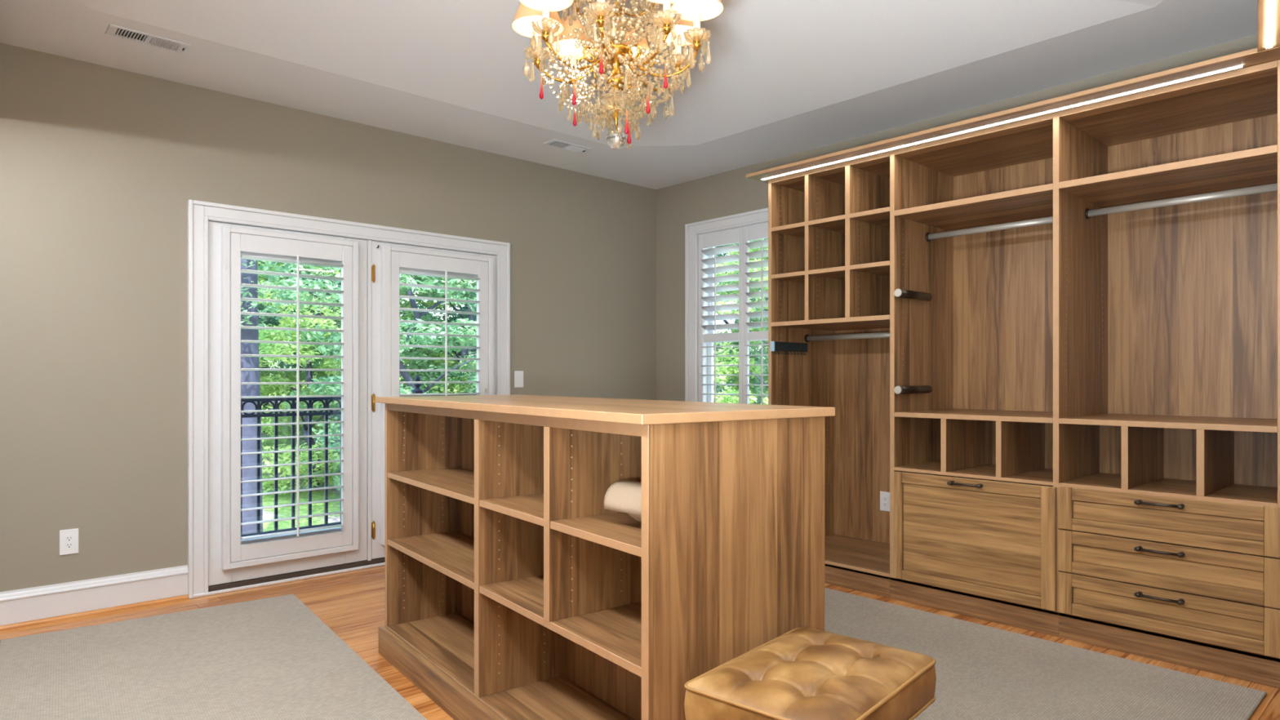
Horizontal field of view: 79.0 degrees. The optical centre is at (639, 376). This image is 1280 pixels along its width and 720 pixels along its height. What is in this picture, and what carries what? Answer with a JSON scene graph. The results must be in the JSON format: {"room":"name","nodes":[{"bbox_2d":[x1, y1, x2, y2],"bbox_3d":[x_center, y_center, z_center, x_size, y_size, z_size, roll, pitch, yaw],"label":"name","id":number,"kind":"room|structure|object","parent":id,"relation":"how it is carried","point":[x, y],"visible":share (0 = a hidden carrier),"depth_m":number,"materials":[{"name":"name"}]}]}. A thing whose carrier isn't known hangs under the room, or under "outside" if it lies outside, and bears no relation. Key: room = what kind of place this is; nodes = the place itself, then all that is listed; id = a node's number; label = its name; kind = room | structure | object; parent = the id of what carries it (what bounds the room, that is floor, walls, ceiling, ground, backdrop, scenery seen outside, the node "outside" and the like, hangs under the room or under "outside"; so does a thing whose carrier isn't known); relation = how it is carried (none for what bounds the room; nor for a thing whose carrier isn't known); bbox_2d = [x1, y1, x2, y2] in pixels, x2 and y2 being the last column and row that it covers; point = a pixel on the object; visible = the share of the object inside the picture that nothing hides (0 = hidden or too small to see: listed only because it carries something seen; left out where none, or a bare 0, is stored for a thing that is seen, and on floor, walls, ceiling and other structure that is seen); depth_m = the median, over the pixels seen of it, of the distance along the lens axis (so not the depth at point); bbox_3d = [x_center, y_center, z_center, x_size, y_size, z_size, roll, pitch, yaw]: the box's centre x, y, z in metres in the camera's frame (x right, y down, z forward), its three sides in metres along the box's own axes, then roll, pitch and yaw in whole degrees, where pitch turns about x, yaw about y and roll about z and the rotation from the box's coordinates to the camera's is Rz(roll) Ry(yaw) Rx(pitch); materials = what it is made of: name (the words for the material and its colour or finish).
{"room":"walk-in closet","nodes":[
{"label":"walk-in closet","id":0,"kind":"room"},
{"bbox_2d":[0,42,656,591],"bbox_3d":[-1.802,-0.208,4.805,5.430,2.820,0.150,0,0,-42],"label":"wall","id":1,"kind":"structure","parent":0,"point":[100,166],"depth_m":4.03,"materials":[{"name":"beige paint"}]},
{"bbox_2d":[59,528,78,555],"bbox_3d":[-2.791,0.809,3.793,0.076,0.122,0.008,0,0,-42],"label":"wall outlet","id":2,"kind":"object","parent":1,"relation":"attached to","point":[68,539],"visible":1,"depth_m":3.79,"materials":[{"name":"white plastic"}]},
{"bbox_2d":[64,534,73,549],"bbox_3d":[-2.790,0.809,3.791,0.034,0.068,0.002,0,0,-42],"label":"receptacle","id":3,"kind":"object","parent":2,"relation":"attached to","point":[68,539],"depth_m":3.79,"materials":[{"name":"white plastic"}]},
{"bbox_2d":[0,564,188,625],"bbox_3d":[-2.832,1.084,3.748,1.143,0.153,0.021,0,0,-42],"label":"baseboard","id":4,"kind":"structure","parent":1,"relation":"attached to","point":[23,605],"depth_m":3.84,"materials":[{"name":"white paint"}]},
{"bbox_2d":[0,594,188,631],"bbox_3d":[-2.830,1.171,3.746,1.143,0.022,0.026,0,0,-42],"label":"trim","id":5,"kind":"structure","parent":1,"relation":"attached to","point":[15,625],"depth_m":3.84,"materials":[{"name":"brown wood"}]},
{"bbox_2d":[208,220,367,586],"bbox_3d":[-2.005,0.147,4.493,0.888,1.984,0.127,0,0,-42],"label":"door","id":6,"kind":"structure","parent":1,"relation":"in","point":[232,557],"depth_m":4.41,"materials":[{"name":"white paint"}]},
{"bbox_2d":[192,562,385,598],"bbox_3d":[-1.653,1.174,4.810,1.997,0.016,0.018,0,0,-42],"label":"trim","id":7,"kind":"structure","parent":1,"relation":"attached to","point":[279,581],"depth_m":4.45,"materials":[{"name":"white paint"}]},
{"bbox_2d":[208,557,385,591],"bbox_3d":[-1.707,1.160,4.849,1.823,0.036,0.112,0,0,-42],"label":"trim","id":8,"kind":"structure","parent":1,"relation":"attached to","point":[263,580],"depth_m":4.50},
{"bbox_2d":[187,199,510,598],"bbox_3d":[-1.709,0.121,4.855,2.007,2.123,0.160,0,0,-42],"label":"trim","id":9,"kind":"structure","parent":1,"relation":"attached to","point":[199,212],"depth_m":4.18,"materials":[{"name":"white paint"}]},
{"bbox_2d":[371,240,495,559],"bbox_3d":[-1.327,0.147,5.112,0.895,1.984,0.127,0,0,-42],"label":"door","id":10,"kind":"structure","parent":1,"relation":"in","point":[388,260],"depth_m":4.91,"materials":[{"name":"white paint"}]},
{"bbox_2d":[514,370,523,387],"bbox_3d":[-0.865,0.020,5.551,0.076,0.118,0.009,0,0,-42],"label":"light switch","id":11,"kind":"object","parent":1,"relation":"attached to","point":[518,375],"visible":1,"depth_m":5.54,"materials":[{"name":"white plastic"}]},
{"bbox_2d":[0,0,1257,189],"bbox_3d":[-0.116,-1.663,2.951,5.220,0.210,4.960,0,0,-42],"label":"ceiling","id":12,"kind":"structure","parent":0,"point":[781,78],"depth_m":3.92,"materials":[{"name":"paint"}]},
{"bbox_2d":[105,23,190,53],"bbox_3d":[-2.266,-1.551,3.575,0.315,0.014,0.125,0,0,-42],"label":"ceiling vent","id":13,"kind":"object","parent":12,"relation":"in","point":[114,30],"visible":1,"depth_m":3.56,"materials":[{"name":"white metal"}]},
{"bbox_2d":[542,138,591,152],"bbox_3d":[-0.490,-1.551,5.237,0.315,0.014,0.125,0,0,-42],"label":"ceiling vent","id":14,"kind":"object","parent":12,"relation":"in","point":[555,143],"visible":1,"depth_m":5.21,"materials":[{"name":"white metal"}]},
{"bbox_2d":[511,0,723,149],"bbox_3d":[-0.092,-1.322,2.999,0.778,0.887,0.778,0,0,31],"label":"crystal chandelier","id":15,"kind":"object","parent":12,"relation":"hanging from","point":[623,40],"visible":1,"depth_m":2.95,"materials":[{"name":"metal"}]},
{"bbox_2d":[534,31,541,46],"bbox_3d":[-0.401,-1.316,3.042,0.027,0.110,0.026,0,0,-42],"label":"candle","id":16,"kind":"object","parent":15,"relation":"on","point":[536,34],"depth_m":3.03,"materials":[{"name":"white wax"}]},
{"bbox_2d":[542,0,549,19],"bbox_3d":[-0.341,-1.316,2.811,0.027,0.110,0.026,0,0,-42],"label":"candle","id":17,"kind":"object","parent":15,"relation":"on","point":[545,3],"depth_m":2.80,"materials":[{"name":"white wax"}]},
{"bbox_2d":[569,48,576,65],"bbox_3d":[-0.280,-1.316,3.248,0.027,0.110,0.026,0,0,-42],"label":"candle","id":18,"kind":"object","parent":15,"relation":"on","point":[572,51],"depth_m":3.24,"materials":[{"name":"white wax"}]},
{"bbox_2d":[608,15,627,43],"bbox_3d":[-0.092,-1.329,2.999,0.094,0.090,0.092,0,0,-42],"label":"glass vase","id":19,"kind":"object","parent":15,"relation":"on","point":[620,38],"depth_m":2.97,"materials":[{"name":"glass"}]},
{"bbox_2d":[662,0,671,11],"bbox_3d":[0.096,-1.316,2.750,0.027,0.110,0.026,0,0,-42],"label":"candle","id":20,"kind":"object","parent":15,"relation":"on","point":[667,3],"depth_m":2.74,"materials":[{"name":"white wax"}]},
{"bbox_2d":[675,35,681,54],"bbox_3d":[0.157,-1.346,3.187,0.027,0.110,0.026,0,0,-42],"label":"candle","id":21,"kind":"object","parent":15,"relation":"on","point":[677,48],"depth_m":3.18,"materials":[{"name":"white wax"}]},
{"bbox_2d":[693,7,700,29],"bbox_3d":[0.217,-1.346,2.956,0.027,0.110,0.026,0,0,-42],"label":"candle","id":22,"kind":"object","parent":15,"relation":"on","point":[696,15],"depth_m":2.95,"materials":[{"name":"white wax"}]},
{"bbox_2d":[0,564,1279,719],"bbox_3d":[-0.116,1.207,2.951,5.120,0.050,4.860,0,0,-42],"label":"floor","id":23,"kind":"structure","parent":0,"point":[352,604],"depth_m":3.78,"materials":[{"name":"brown wood"}]},
{"bbox_2d":[0,594,426,719],"bbox_3d":[-1.698,1.176,2.934,1.220,0.009,2.200,0,0,-37],"label":"runner rug","id":24,"kind":"object","parent":23,"relation":"on","point":[273,658],"visible":1,"depth_m":3.06,"materials":[{"name":"carpet"}]},
{"bbox_2d":[375,394,835,719],"bbox_3d":[-0.294,0.635,2.773,0.684,1.094,1.930,0,0,-36],"label":"base cabinet","id":25,"kind":"object","parent":23,"relation":"on","point":[508,574],"visible":0.98,"depth_m":2.28,"materials":[{"name":"brown wood"}]},
{"bbox_2d":[387,530,474,589],"bbox_3d":[-0.691,0.708,3.054,0.315,0.023,0.882,0,0,-36],"label":"shelf","id":26,"kind":"object","parent":25,"relation":"attached to","point":[450,553],"depth_m":3.13,"materials":[{"name":"brown wood"}]},
{"bbox_2d":[387,466,474,504],"bbox_3d":[-0.691,0.421,3.054,0.315,0.022,0.882,0,0,-36],"label":"shelf","id":27,"kind":"object","parent":25,"relation":"attached to","point":[455,482],"depth_m":3.12,"materials":[{"name":"brown wood"}]},
{"bbox_2d":[386,613,633,719],"bbox_3d":[-0.412,1.078,2.675,0.318,0.021,1.824,0,0,-36],"label":"shelf","id":28,"kind":"object","parent":25,"relation":"attached to","point":[445,642],"depth_m":2.69,"materials":[{"name":"brown wood"}]},
{"bbox_2d":[479,493,543,526],"bbox_3d":[-0.278,0.421,2.496,0.315,0.022,0.437,0,0,-36],"label":"shelf","id":29,"kind":"object","parent":25,"relation":"attached to","point":[528,507],"depth_m":2.51,"materials":[{"name":"brown wood"}]},
{"bbox_2d":[479,574,641,677],"bbox_3d":[-0.138,0.708,2.307,0.315,0.023,0.907,0,0,-36],"label":"shelf","id":30,"kind":"object","parent":25,"relation":"attached to","point":[612,631],"depth_m":2.22,"materials":[{"name":"brown wood"}]},
{"bbox_2d":[550,511,641,557],"bbox_3d":[0.002,0.421,2.119,0.315,0.022,0.438,0,0,-36],"label":"shelf","id":31,"kind":"object","parent":25,"relation":"attached to","point":[618,531],"depth_m":2.11,"materials":[{"name":"brown wood"}]},
{"bbox_2d":[375,394,835,425],"bbox_3d":[-0.294,0.100,2.773,0.684,0.025,1.930,0,0,-36],"label":"countertop","id":32,"kind":"structure","parent":25,"relation":"on","point":[633,411],"depth_m":2.22,"materials":[{"name":"brown wood"}]},
{"bbox_2d":[604,480,641,521],"bbox_3d":[0.038,0.346,2.086,0.135,0.110,0.292,0,0,-42],"label":"cloth","id":33,"kind":"object","parent":25,"relation":"on","point":[623,496],"visible":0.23,"depth_m":2.11,"materials":[{"name":"beige fabric"}]},
{"bbox_2d":[684,626,936,719],"bbox_3d":[0.406,0.919,1.796,0.379,0.526,0.537,0,0,41],"label":"tufted ottoman","id":34,"kind":"object","parent":23,"relation":"on","point":[803,673],"visible":1,"depth_m":1.71,"materials":[{"name":"leather"}]},
{"bbox_2d":[768,151,889,597],"bbox_3d":[1.305,-0.009,4.663,0.704,2.383,0.814,0,0,-42],"label":"wardrobe","id":35,"kind":"object","parent":23,"relation":"on","point":[828,226],"visible":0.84,"depth_m":4.77,"materials":[{"name":"brown wood"}]},
{"bbox_2d":[804,334,808,342],"bbox_3d":[1.069,-0.243,4.961,0.052,0.051,0.008,0,0,-42],"label":"socket","id":36,"kind":"object","parent":35,"relation":"attached to","point":[806,336],"depth_m":4.95,"materials":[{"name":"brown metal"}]},
{"bbox_2d":[771,315,889,330],"bbox_3d":[1.319,-0.316,4.660,0.688,0.025,0.790,0,0,-42],"label":"shelf","id":37,"kind":"object","parent":35,"relation":"attached to","point":[850,322],"depth_m":4.62,"materials":[{"name":"brown wood"}]},
{"bbox_2d":[771,260,889,283],"bbox_3d":[1.319,-0.606,4.660,0.688,0.024,0.790,0,0,-42],"label":"shelf","id":38,"kind":"object","parent":35,"relation":"attached to","point":[881,270],"depth_m":4.50,"materials":[{"name":"brown wood"}]},
{"bbox_2d":[771,206,889,238],"bbox_3d":[1.319,-0.893,4.660,0.688,0.024,0.790,0,0,-42],"label":"shelf","id":39,"kind":"object","parent":35,"relation":"attached to","point":[879,219],"depth_m":4.51,"materials":[{"name":"brown wood"}]},
{"bbox_2d":[880,491,889,511],"bbox_3d":[1.546,0.788,4.887,0.008,0.122,0.076,0,0,-42],"label":"wall outlet","id":40,"kind":"object","parent":35,"relation":"attached to","point":[884,495],"visible":0.85,"depth_m":4.89,"materials":[{"name":"white plastic"}]},
{"bbox_2d":[882,495,888,506],"bbox_3d":[1.544,0.788,4.885,0.002,0.068,0.034,0,0,-42],"label":"receptacle","id":41,"kind":"object","parent":40,"relation":"attached to","point":[885,498],"depth_m":4.88,"materials":[{"name":"white plastic"}]},
{"bbox_2d":[889,111,1108,636],"bbox_3d":[1.848,-0.009,4.038,0.744,2.383,0.840,0,0,-42],"label":"wardrobe","id":42,"kind":"object","parent":23,"relation":"on","point":[978,220],"visible":0.97,"depth_m":4.03,"materials":[{"name":"brown wood"}]},
{"bbox_2d":[925,232,930,241],"bbox_3d":[1.620,-0.783,4.357,0.052,0.051,0.008,0,0,-42],"label":"socket","id":43,"kind":"object","parent":42,"relation":"attached to","point":[927,234],"depth_m":4.35,"materials":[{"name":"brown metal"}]},
{"bbox_2d":[894,460,1053,485],"bbox_3d":[1.869,0.491,4.057,0.688,0.017,0.788,0,0,-42],"label":"shelf","id":44,"kind":"object","parent":42,"relation":"attached to","point":[1042,474],"depth_m":3.91,"materials":[{"name":"brown wood"}]},
{"bbox_2d":[894,183,1053,231],"bbox_3d":[1.869,-0.865,4.057,0.688,0.029,0.788,0,0,-42],"label":"shelf","id":45,"kind":"object","parent":42,"relation":"attached to","point":[1036,202],"depth_m":4.01,"materials":[{"name":"brown wood"}]},
{"bbox_2d":[894,408,1053,423],"bbox_3d":[1.869,0.202,4.057,0.688,0.024,0.788,0,0,-42],"label":"shelf","id":46,"kind":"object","parent":42,"relation":"on","point":[955,414],"depth_m":3.90,"materials":[{"name":"brown wood"}]},
{"bbox_2d":[746,47,1279,183],"bbox_3d":[1.792,-1.207,4.040,0.826,0.028,2.516,0,0,-42],"label":"crown molding","id":47,"kind":"structure","parent":42,"relation":"on","point":[1248,58],"depth_m":3.48,"materials":[{"name":"brown wood"}]},
{"bbox_2d":[824,587,1266,719],"bbox_3d":[0.730,1.176,3.555,1.450,0.009,3.150,0,0,-42],"label":"runner rug","id":48,"kind":"object","parent":23,"relation":"on","point":[983,672],"visible":0.32,"depth_m":3.00,"materials":[{"name":"carpet"}]},
{"bbox_2d":[1057,59,1279,688],"bbox_3d":[2.401,-0.009,3.433,0.744,2.383,0.799,0,0,-42],"label":"wardrobe","id":49,"kind":"object","parent":23,"relation":"on","point":[1189,193],"visible":1,"depth_m":3.46,"materials":[{"name":"brown wood"}]},
{"bbox_2d":[1084,208,1089,218],"bbox_3d":[2.168,-0.788,3.756,0.052,0.051,0.008,0,0,-42],"label":"socket","id":50,"kind":"object","parent":49,"relation":"attached to","point":[1087,211],"depth_m":3.75,"materials":[{"name":"silver metal"}]},
{"bbox_2d":[1058,472,1277,506],"bbox_3d":[2.413,0.491,3.462,0.688,0.017,0.773,0,0,-42],"label":"shelf","id":51,"kind":"object","parent":49,"relation":"attached to","point":[1246,492],"depth_m":3.35,"materials":[{"name":"brown wood"}]},
{"bbox_2d":[1058,144,1277,208],"bbox_3d":[2.413,-0.865,3.462,0.688,0.029,0.773,0,0,-42],"label":"shelf","id":52,"kind":"object","parent":49,"relation":"attached to","point":[1257,166],"depth_m":3.36,"materials":[{"name":"brown wood"}]},
{"bbox_2d":[1058,413,1277,432],"bbox_3d":[2.413,0.202,3.462,0.688,0.024,0.773,0,0,-42],"label":"shelf","id":53,"kind":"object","parent":49,"relation":"on","point":[1228,424],"depth_m":3.32,"materials":[{"name":"brown wood"}]},
{"bbox_2d":[656,35,1277,608],"bbox_3d":[1.830,-0.208,4.728,0.150,2.820,4.860,0,0,-42],"label":"wall","id":54,"kind":"structure","parent":0,"point":[730,193],"depth_m":5.98,"materials":[{"name":"beige paint"}]},
{"bbox_2d":[684,208,768,404],"bbox_3d":[0.801,-0.270,5.817,0.200,1.884,1.196,0,0,-42],"label":"window","id":55,"kind":"structure","parent":54,"relation":"in","point":[700,251],"depth_m":5.94,"materials":[{"name":"white paint"}]},
{"bbox_2d":[1257,0,1279,52],"bbox_3d":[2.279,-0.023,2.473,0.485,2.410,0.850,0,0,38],"label":"light fixture","id":56,"kind":"object","parent":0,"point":[1268,11],"visible":0.88,"depth_m":2.65,"materials":[{"name":"white glass"}]},
{"label":"outside","id":57,"kind":"structure","parent":0,"visible":0},
{"bbox_2d":[261,350,767,537],"bbox_3d":[-13.704,-0.740,29.044,90.000,6.344,80.000,0,0,-42],"label":"ground","id":58,"kind":"structure","parent":57,"point":[268,500],"depth_m":11.98,"materials":[{"name":"green plant"}]},
{"bbox_2d":[257,279,319,431],"bbox_3d":[-8.239,-2.561,13.740,5.031,8.540,5.106,0,0,-20],"label":"tree","id":59,"kind":"object","parent":58,"relation":"on","point":[272,321],"visible":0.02,"depth_m":13.44,"materials":[{"name":"green plant"}]},
{"bbox_2d":[240,258,341,539],"bbox_3d":[-4.173,-1.268,8.352,3.642,7.609,3.311,0,0,-42],"label":"tree","id":60,"kind":"object","parent":58,"relation":"on","point":[246,390],"visible":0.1,"depth_m":8.20,"materials":[{"name":"green plant"}]},
{"bbox_2d":[257,260,339,434],"bbox_3d":[-8.692,-2.523,17.475,5.199,7.836,5.312,0,0,37],"label":"tree","id":61,"kind":"object","parent":58,"relation":"on","point":[259,264],"visible":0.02,"depth_m":17.41,"materials":[{"name":"green plant"}]},
{"bbox_2d":[257,260,423,495],"bbox_3d":[-5.387,-0.696,12.845,3.661,5.392,3.899,0,0,12],"label":"tree","id":62,"kind":"object","parent":58,"relation":"on","point":[264,335],"visible":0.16,"depth_m":12.14,"materials":[{"name":"green plant"}]},
{"bbox_2d":[258,275,476,427],"bbox_3d":[-5.721,-2.813,16.952,5.362,8.967,5.283,0,0,38],"label":"tree","id":63,"kind":"object","parent":58,"relation":"on","point":[452,318],"visible":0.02,"depth_m":16.15,"materials":[{"name":"green plant"}]},
{"bbox_2d":[282,264,476,491],"bbox_3d":[-3.531,-0.855,12.518,4.069,6.132,4.158,0,0,39],"label":"tree","id":64,"kind":"object","parent":58,"relation":"on","point":[404,278],"visible":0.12,"depth_m":11.66,"materials":[{"name":"green plant"}]},
{"bbox_2d":[399,274,476,393],"bbox_3d":[-3.497,-0.874,15.029,4.309,5.960,4.046,0,0,-4],"label":"tree","id":65,"kind":"object","parent":58,"relation":"on","point":[456,388],"visible":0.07,"depth_m":14.30,"materials":[{"name":"green plant"}]},
{"bbox_2d":[411,285,476,390],"bbox_3d":[-3.079,-2.957,18.776,5.535,9.394,5.617,0,0,23],"label":"tree","id":66,"kind":"object","parent":58,"relation":"on","point":[463,308],"visible":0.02,"depth_m":17.53,"materials":[{"name":"green plant"}]},
{"bbox_2d":[713,238,768,404],"bbox_3d":[2.128,-0.157,12.276,3.488,4.825,3.276,0,0,36],"label":"tree","id":67,"kind":"object","parent":58,"relation":"on","point":[719,370],"visible":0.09,"depth_m":12.26,"materials":[{"name":"green plant"}]},
{"bbox_2d":[713,238,768,404],"bbox_3d":[0.940,-0.986,14.320,4.295,6.473,4.388,0,0,-44],"label":"tree","id":68,"kind":"object","parent":58,"relation":"on","point":[755,352],"visible":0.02,"depth_m":13.40,"materials":[{"name":"green plant"}]},
{"bbox_2d":[713,239,768,396],"bbox_3d":[2.310,-2.451,17.473,5.106,8.540,5.031,0,0,19],"label":"tree","id":69,"kind":"object","parent":58,"relation":"on","point":[726,322],"visible":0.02,"depth_m":17.20,"materials":[{"name":"green plant"}]},
{"bbox_2d":[734,248,768,404],"bbox_3d":[4.055,-1.468,15.473,4.619,6.814,4.521,0,0,-17],"label":"tree","id":70,"kind":"object","parent":58,"relation":"on","point":[760,350],"visible":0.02,"depth_m":14.51,"materials":[{"name":"green plant"}]},
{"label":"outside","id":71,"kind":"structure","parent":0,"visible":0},
{"bbox_3d":[-2.166,1.297,5.433,4.400,0.170,1.270,0,0,-42],"label":"floor","id":72,"kind":"structure","parent":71,"visible":0},
{"bbox_2d":[240,373,476,537],"bbox_3d":[-2.445,0.595,5.741,4.273,1.235,0.100,0,0,-42],"label":"balcony railing","id":73,"kind":"object","parent":72,"relation":"on","point":[309,403],"visible":0.17,"depth_m":5.66,"materials":[{"name":"black metal"}]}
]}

